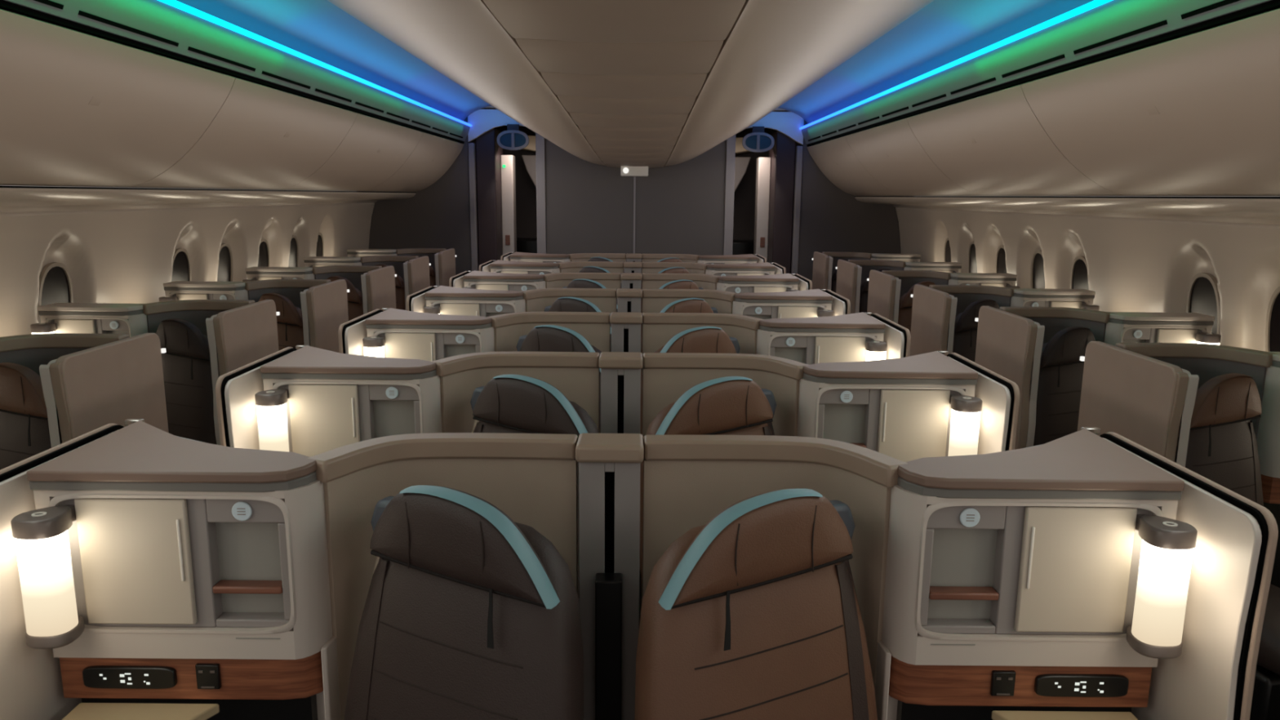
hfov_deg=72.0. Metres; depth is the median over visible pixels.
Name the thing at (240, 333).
console
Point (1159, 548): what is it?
reading lamp
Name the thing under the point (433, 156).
bin
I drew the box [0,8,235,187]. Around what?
bin
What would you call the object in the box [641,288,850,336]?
console
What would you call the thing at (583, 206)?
wall
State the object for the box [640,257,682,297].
seat
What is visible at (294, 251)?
window
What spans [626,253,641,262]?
divider
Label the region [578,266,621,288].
seat
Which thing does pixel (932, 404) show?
console
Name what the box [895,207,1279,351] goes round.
wall
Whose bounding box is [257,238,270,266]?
window
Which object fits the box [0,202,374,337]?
wall
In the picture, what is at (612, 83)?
ceiling
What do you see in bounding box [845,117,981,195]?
bin
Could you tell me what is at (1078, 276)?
window
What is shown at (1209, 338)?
reading lamp
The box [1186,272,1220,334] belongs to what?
window
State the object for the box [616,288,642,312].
divider
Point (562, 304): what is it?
seat
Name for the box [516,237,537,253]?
countertop
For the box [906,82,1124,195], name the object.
bin
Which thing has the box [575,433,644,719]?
divider
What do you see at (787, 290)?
reading lamp
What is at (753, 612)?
seat
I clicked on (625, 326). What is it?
divider
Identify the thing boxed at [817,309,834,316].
reading lamp
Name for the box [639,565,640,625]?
floor
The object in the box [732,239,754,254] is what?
countertop
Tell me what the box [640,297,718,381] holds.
seat
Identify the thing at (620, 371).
divider
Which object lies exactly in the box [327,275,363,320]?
seat
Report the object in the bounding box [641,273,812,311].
console
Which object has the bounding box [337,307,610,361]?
console
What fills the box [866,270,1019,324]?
console
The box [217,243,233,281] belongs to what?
window
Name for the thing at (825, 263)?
console
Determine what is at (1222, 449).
seat
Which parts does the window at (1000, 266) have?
pane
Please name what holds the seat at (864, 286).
on the floor
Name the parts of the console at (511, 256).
recess panel, recess frame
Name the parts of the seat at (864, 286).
backrest, headrest trim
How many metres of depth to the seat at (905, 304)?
6.08 m
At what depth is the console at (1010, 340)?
4.03 m
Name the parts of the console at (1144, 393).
screen edge trim, kick panel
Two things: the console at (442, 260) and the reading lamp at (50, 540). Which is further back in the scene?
the console at (442, 260)
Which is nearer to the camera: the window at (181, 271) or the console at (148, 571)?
the console at (148, 571)
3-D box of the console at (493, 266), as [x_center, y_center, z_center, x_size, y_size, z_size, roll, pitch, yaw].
[-0.693,-0.180,7.134,1.110,1.201,0.760,1,11,0]
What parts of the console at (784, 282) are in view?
recess panel, recess frame, door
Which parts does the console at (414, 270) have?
door, recess frame, screen edge trim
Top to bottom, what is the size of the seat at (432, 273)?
1.114 m
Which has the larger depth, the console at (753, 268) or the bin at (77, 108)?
the console at (753, 268)
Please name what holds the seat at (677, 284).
on the floor
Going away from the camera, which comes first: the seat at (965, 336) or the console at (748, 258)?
the seat at (965, 336)
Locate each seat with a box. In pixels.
[0,362,51,470]
[155,318,217,444]
[258,293,304,350]
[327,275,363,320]
[344,484,583,719]
[374,264,405,310]
[417,255,435,286]
[470,374,599,602]
[516,324,601,433]
[543,297,611,351]
[562,279,617,311]
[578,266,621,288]
[587,257,624,272]
[634,488,877,719]
[639,376,776,583]
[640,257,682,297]
[640,266,688,312]
[640,280,702,341]
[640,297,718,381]
[640,326,740,435]
[831,260,848,293]
[858,268,890,312]
[897,280,935,333]
[952,298,999,362]
[1033,326,1095,445]
[1185,373,1279,719]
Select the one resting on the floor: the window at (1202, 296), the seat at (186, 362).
the seat at (186, 362)
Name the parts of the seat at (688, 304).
backrest, headrest trim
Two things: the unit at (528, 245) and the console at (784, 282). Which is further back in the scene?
the unit at (528, 245)
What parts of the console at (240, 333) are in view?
door, recess frame, recess panel, screen edge trim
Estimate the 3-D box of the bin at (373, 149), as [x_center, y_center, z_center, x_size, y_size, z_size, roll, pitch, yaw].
[-2.099,-1.522,6.607,0.545,0.501,1.745,1,11,0]
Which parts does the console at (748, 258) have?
recess frame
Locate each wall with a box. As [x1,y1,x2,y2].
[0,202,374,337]
[366,109,901,284]
[469,125,802,271]
[475,128,516,270]
[753,130,795,273]
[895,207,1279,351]
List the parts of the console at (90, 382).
screen edge trim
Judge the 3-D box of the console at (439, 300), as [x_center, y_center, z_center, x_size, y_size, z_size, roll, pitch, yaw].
[-0.697,0.212,5.030,1.110,1.201,0.760,1,11,0]
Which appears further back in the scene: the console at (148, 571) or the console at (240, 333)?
the console at (240, 333)
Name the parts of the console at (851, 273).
screen edge trim, recess frame, door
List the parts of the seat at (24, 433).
headrest trim, backrest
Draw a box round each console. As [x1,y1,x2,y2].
[0,333,168,448]
[0,418,577,719]
[30,299,279,445]
[158,279,349,352]
[215,345,599,457]
[242,265,396,314]
[303,255,431,310]
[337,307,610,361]
[346,248,456,286]
[405,285,617,316]
[448,271,621,298]
[479,259,623,282]
[500,252,626,271]
[640,351,1019,609]
[641,253,766,267]
[641,262,786,288]
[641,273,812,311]
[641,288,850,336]
[641,311,911,375]
[642,426,1278,719]
[812,251,920,290]
[835,259,961,313]
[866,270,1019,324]
[909,284,1099,356]
[974,306,1221,449]
[1077,341,1279,587]
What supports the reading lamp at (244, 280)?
attached to the console at (376, 284)
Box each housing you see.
[497,124,528,150]
[742,126,774,152]
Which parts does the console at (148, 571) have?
control panel, door, recess frame, recess panel, handle, kick panel, edge post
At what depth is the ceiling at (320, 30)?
5.00 m
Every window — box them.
[38,262,73,323]
[171,248,191,281]
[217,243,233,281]
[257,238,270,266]
[288,235,298,266]
[315,232,324,256]
[943,238,951,262]
[968,241,977,272]
[995,244,1006,273]
[1030,249,1044,288]
[1070,255,1088,289]
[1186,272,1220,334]
[1265,286,1279,351]
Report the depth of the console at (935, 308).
5.09 m
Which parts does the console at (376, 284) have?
door, recess panel, recess frame, screen edge trim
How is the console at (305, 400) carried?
on the floor
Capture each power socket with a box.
[195,663,221,688]
[990,670,1015,696]
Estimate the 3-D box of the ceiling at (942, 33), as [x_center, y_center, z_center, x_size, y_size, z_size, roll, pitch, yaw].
[1.498,-1.522,3.727,0.700,0.275,10.890,1,11,0]
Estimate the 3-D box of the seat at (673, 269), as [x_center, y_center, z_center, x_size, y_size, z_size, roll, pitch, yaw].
[0.331,-0.138,6.828,0.527,1.128,0.727,-4,11,-23]
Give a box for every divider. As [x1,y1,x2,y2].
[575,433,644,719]
[598,351,643,433]
[609,311,642,352]
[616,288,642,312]
[620,272,642,288]
[623,262,642,272]
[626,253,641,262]
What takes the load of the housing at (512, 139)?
attached to the wall at (583, 206)
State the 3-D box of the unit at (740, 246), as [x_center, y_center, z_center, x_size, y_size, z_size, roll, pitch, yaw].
[1.020,-1.442,10.716,1.045,2.400,1.000,1,11,0]
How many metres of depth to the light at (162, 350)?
3.33 m
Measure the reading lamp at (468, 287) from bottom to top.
0.262 m
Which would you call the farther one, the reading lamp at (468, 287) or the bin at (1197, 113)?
the reading lamp at (468, 287)
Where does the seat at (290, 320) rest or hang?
on the floor
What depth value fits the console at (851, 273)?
7.17 m
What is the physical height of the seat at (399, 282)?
1.114 m
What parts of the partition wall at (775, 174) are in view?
handle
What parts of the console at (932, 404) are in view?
handle, recess panel, recess frame, door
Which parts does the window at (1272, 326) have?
pane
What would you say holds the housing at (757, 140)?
attached to the wall at (583, 206)
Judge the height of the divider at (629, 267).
1.200 m
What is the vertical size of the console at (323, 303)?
1.221 m
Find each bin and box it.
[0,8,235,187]
[128,75,357,190]
[280,111,422,191]
[364,131,463,191]
[807,135,902,195]
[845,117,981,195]
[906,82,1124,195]
[1021,7,1279,195]
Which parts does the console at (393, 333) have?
door, recess panel, recess frame, handle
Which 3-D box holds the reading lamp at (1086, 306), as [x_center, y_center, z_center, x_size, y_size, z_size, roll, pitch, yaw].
[2.566,-0.189,5.060,0.089,0.262,0.106,0,11,0]
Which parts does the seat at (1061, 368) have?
headrest trim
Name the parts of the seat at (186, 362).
headrest trim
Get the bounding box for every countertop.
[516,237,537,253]
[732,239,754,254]
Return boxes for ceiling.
[176,0,491,120]
[327,0,933,168]
[480,106,790,111]
[777,0,1093,124]
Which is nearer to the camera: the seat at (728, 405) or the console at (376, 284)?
the seat at (728, 405)
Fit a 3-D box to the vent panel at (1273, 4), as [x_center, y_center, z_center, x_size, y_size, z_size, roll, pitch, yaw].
[1.749,-1.227,3.781,0.054,0.018,10.890,1,11,0]
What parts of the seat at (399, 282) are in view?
headrest trim, backrest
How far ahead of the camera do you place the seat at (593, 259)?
7.95 m
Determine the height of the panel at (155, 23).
0.177 m
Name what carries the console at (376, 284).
on the floor
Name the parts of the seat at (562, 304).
headrest trim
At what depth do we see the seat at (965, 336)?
5.03 m
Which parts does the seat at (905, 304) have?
backrest, headrest trim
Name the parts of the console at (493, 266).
door, recess panel, recess frame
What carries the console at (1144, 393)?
on the floor
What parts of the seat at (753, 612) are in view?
headrest trim, panel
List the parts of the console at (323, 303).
door, recess frame, recess panel, screen edge trim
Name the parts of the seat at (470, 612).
panel, headrest trim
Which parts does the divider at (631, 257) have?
post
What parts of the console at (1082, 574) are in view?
edge post, kick panel, handle, recess panel, recess frame, door, control panel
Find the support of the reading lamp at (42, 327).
attached to the console at (240, 333)
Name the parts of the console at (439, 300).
door, recess panel, recess frame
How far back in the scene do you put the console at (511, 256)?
8.09 m
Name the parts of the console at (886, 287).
screen edge trim, recess frame, recess panel, door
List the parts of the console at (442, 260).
recess frame, screen edge trim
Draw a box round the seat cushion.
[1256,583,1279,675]
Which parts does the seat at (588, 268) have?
headrest trim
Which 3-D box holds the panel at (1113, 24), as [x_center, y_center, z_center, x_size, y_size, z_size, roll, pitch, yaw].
[1.692,-1.325,3.764,0.110,0.177,10.890,1,11,0]
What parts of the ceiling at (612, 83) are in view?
panel, panel, panel, panel, panel, panel, panel, panel, panel, panel, panel, panel, panel, panel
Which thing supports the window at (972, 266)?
in the wall at (1135, 264)
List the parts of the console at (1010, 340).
screen edge trim, recess panel, recess frame, door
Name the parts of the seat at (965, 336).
backrest, headrest trim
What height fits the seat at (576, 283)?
1.128 m
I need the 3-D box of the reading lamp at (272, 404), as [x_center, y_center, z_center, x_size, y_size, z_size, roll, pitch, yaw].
[-1.149,0.224,2.777,0.089,0.262,0.106,0,11,0]
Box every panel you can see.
[0,0,464,142]
[4,0,471,141]
[799,0,1271,144]
[807,0,1279,146]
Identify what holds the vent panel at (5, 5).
on the bin
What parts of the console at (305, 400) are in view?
door, recess panel, recess frame, handle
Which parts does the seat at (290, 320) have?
headrest trim, backrest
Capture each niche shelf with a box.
[213,580,282,594]
[850,443,866,448]
[928,586,999,599]
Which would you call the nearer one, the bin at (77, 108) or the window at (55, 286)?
the bin at (77, 108)
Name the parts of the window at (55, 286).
pane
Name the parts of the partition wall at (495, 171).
handle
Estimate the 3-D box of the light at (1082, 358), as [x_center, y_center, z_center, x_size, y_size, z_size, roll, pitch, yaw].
[1.677,-0.005,3.341,0.014,0.017,0.016,0,11,0]
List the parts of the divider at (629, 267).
post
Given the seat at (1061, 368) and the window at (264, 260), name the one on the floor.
the seat at (1061, 368)
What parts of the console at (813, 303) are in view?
recess panel, recess frame, door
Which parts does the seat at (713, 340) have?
backrest, headrest trim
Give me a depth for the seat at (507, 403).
2.69 m
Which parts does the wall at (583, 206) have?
panel, door post, door post, panel, panel, door post, door post, panel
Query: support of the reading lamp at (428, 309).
attached to the console at (439, 300)
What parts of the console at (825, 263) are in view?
screen edge trim, recess frame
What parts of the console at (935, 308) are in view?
screen edge trim, recess panel, recess frame, door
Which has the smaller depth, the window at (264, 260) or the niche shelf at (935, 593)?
the niche shelf at (935, 593)
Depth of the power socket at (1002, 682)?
1.81 m
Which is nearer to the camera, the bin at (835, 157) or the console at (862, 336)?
the console at (862, 336)
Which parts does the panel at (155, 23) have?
mood light strip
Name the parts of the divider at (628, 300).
post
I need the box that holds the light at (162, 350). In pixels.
[160,348,166,353]
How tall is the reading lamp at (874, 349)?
0.262 m
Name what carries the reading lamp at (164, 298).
attached to the console at (323, 303)
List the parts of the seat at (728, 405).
headrest trim, panel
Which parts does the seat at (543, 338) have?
headrest trim, backrest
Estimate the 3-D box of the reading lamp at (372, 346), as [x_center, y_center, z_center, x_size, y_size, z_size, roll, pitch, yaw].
[-1.147,0.029,3.829,0.089,0.262,0.106,0,11,0]
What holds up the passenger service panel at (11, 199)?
attached to the wall at (125, 255)
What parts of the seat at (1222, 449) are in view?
headrest trim, backrest, panel, seat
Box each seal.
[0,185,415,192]
[854,195,1279,198]
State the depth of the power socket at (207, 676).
1.81 m
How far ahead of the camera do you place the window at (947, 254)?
8.09 m
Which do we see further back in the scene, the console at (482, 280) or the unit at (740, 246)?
the unit at (740, 246)
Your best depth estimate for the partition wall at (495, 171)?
9.39 m
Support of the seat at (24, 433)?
on the floor
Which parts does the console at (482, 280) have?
door, recess frame, recess panel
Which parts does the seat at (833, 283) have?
backrest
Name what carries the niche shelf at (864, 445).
attached to the console at (932, 404)
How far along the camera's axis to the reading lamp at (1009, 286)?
6.05 m
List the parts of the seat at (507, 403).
panel, headrest trim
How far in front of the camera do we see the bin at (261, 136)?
4.67 m
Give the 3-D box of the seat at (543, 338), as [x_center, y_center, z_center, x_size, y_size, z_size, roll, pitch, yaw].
[-0.439,0.443,3.672,0.527,1.128,0.727,5,11,23]
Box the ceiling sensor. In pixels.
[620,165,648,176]
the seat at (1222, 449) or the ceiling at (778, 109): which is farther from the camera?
the ceiling at (778, 109)
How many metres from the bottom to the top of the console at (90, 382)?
1.221 m
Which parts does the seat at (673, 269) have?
headrest trim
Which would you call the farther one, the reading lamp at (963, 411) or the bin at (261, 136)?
the bin at (261, 136)
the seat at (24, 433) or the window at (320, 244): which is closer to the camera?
the seat at (24, 433)
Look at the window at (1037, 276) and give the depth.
6.25 m
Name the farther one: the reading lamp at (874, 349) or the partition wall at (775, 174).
the partition wall at (775, 174)
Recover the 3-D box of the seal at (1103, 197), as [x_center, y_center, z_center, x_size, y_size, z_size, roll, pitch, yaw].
[2.290,-0.715,3.876,0.103,0.008,10.890,1,11,0]
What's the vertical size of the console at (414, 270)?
1.221 m
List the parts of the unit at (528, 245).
ceiling panel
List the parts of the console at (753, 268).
recess panel, recess frame, door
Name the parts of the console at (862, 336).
handle, recess frame, recess panel, door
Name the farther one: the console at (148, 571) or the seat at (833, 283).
the seat at (833, 283)
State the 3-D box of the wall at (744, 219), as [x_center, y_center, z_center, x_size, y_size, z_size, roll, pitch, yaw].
[-0.050,-1.750,11.499,5.800,2.700,0.050,1,11,0]
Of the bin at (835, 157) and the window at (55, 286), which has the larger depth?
the bin at (835, 157)
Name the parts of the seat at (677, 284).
headrest trim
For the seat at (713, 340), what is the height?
1.128 m
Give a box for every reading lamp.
[10,505,84,648]
[30,322,57,333]
[158,296,177,302]
[242,279,257,281]
[254,388,288,452]
[362,336,385,357]
[422,306,439,314]
[462,286,475,288]
[786,288,799,291]
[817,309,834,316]
[865,340,887,360]
[947,395,982,456]
[1004,285,1019,288]
[1080,303,1099,311]
[1125,514,1197,658]
[1195,332,1221,345]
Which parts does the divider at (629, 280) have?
post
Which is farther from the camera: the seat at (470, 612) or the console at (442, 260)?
the console at (442, 260)
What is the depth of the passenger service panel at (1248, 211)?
4.36 m
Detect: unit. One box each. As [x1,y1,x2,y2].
[516,135,537,253]
[732,137,754,254]
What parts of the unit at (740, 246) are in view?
ceiling panel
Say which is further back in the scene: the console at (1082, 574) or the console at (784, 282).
the console at (784, 282)
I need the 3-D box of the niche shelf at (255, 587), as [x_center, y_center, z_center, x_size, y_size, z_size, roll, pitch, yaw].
[-0.794,0.463,1.797,0.140,0.016,0.036,0,11,0]
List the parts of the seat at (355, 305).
headrest trim, backrest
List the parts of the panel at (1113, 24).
mood light strip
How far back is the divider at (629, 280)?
6.15 m
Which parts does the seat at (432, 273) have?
backrest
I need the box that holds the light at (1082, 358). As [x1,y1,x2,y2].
[1080,355,1084,360]
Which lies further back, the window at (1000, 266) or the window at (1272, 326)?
the window at (1000, 266)
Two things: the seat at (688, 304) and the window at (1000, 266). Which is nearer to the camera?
the seat at (688, 304)
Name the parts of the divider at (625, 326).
post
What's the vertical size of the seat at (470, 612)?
1.128 m

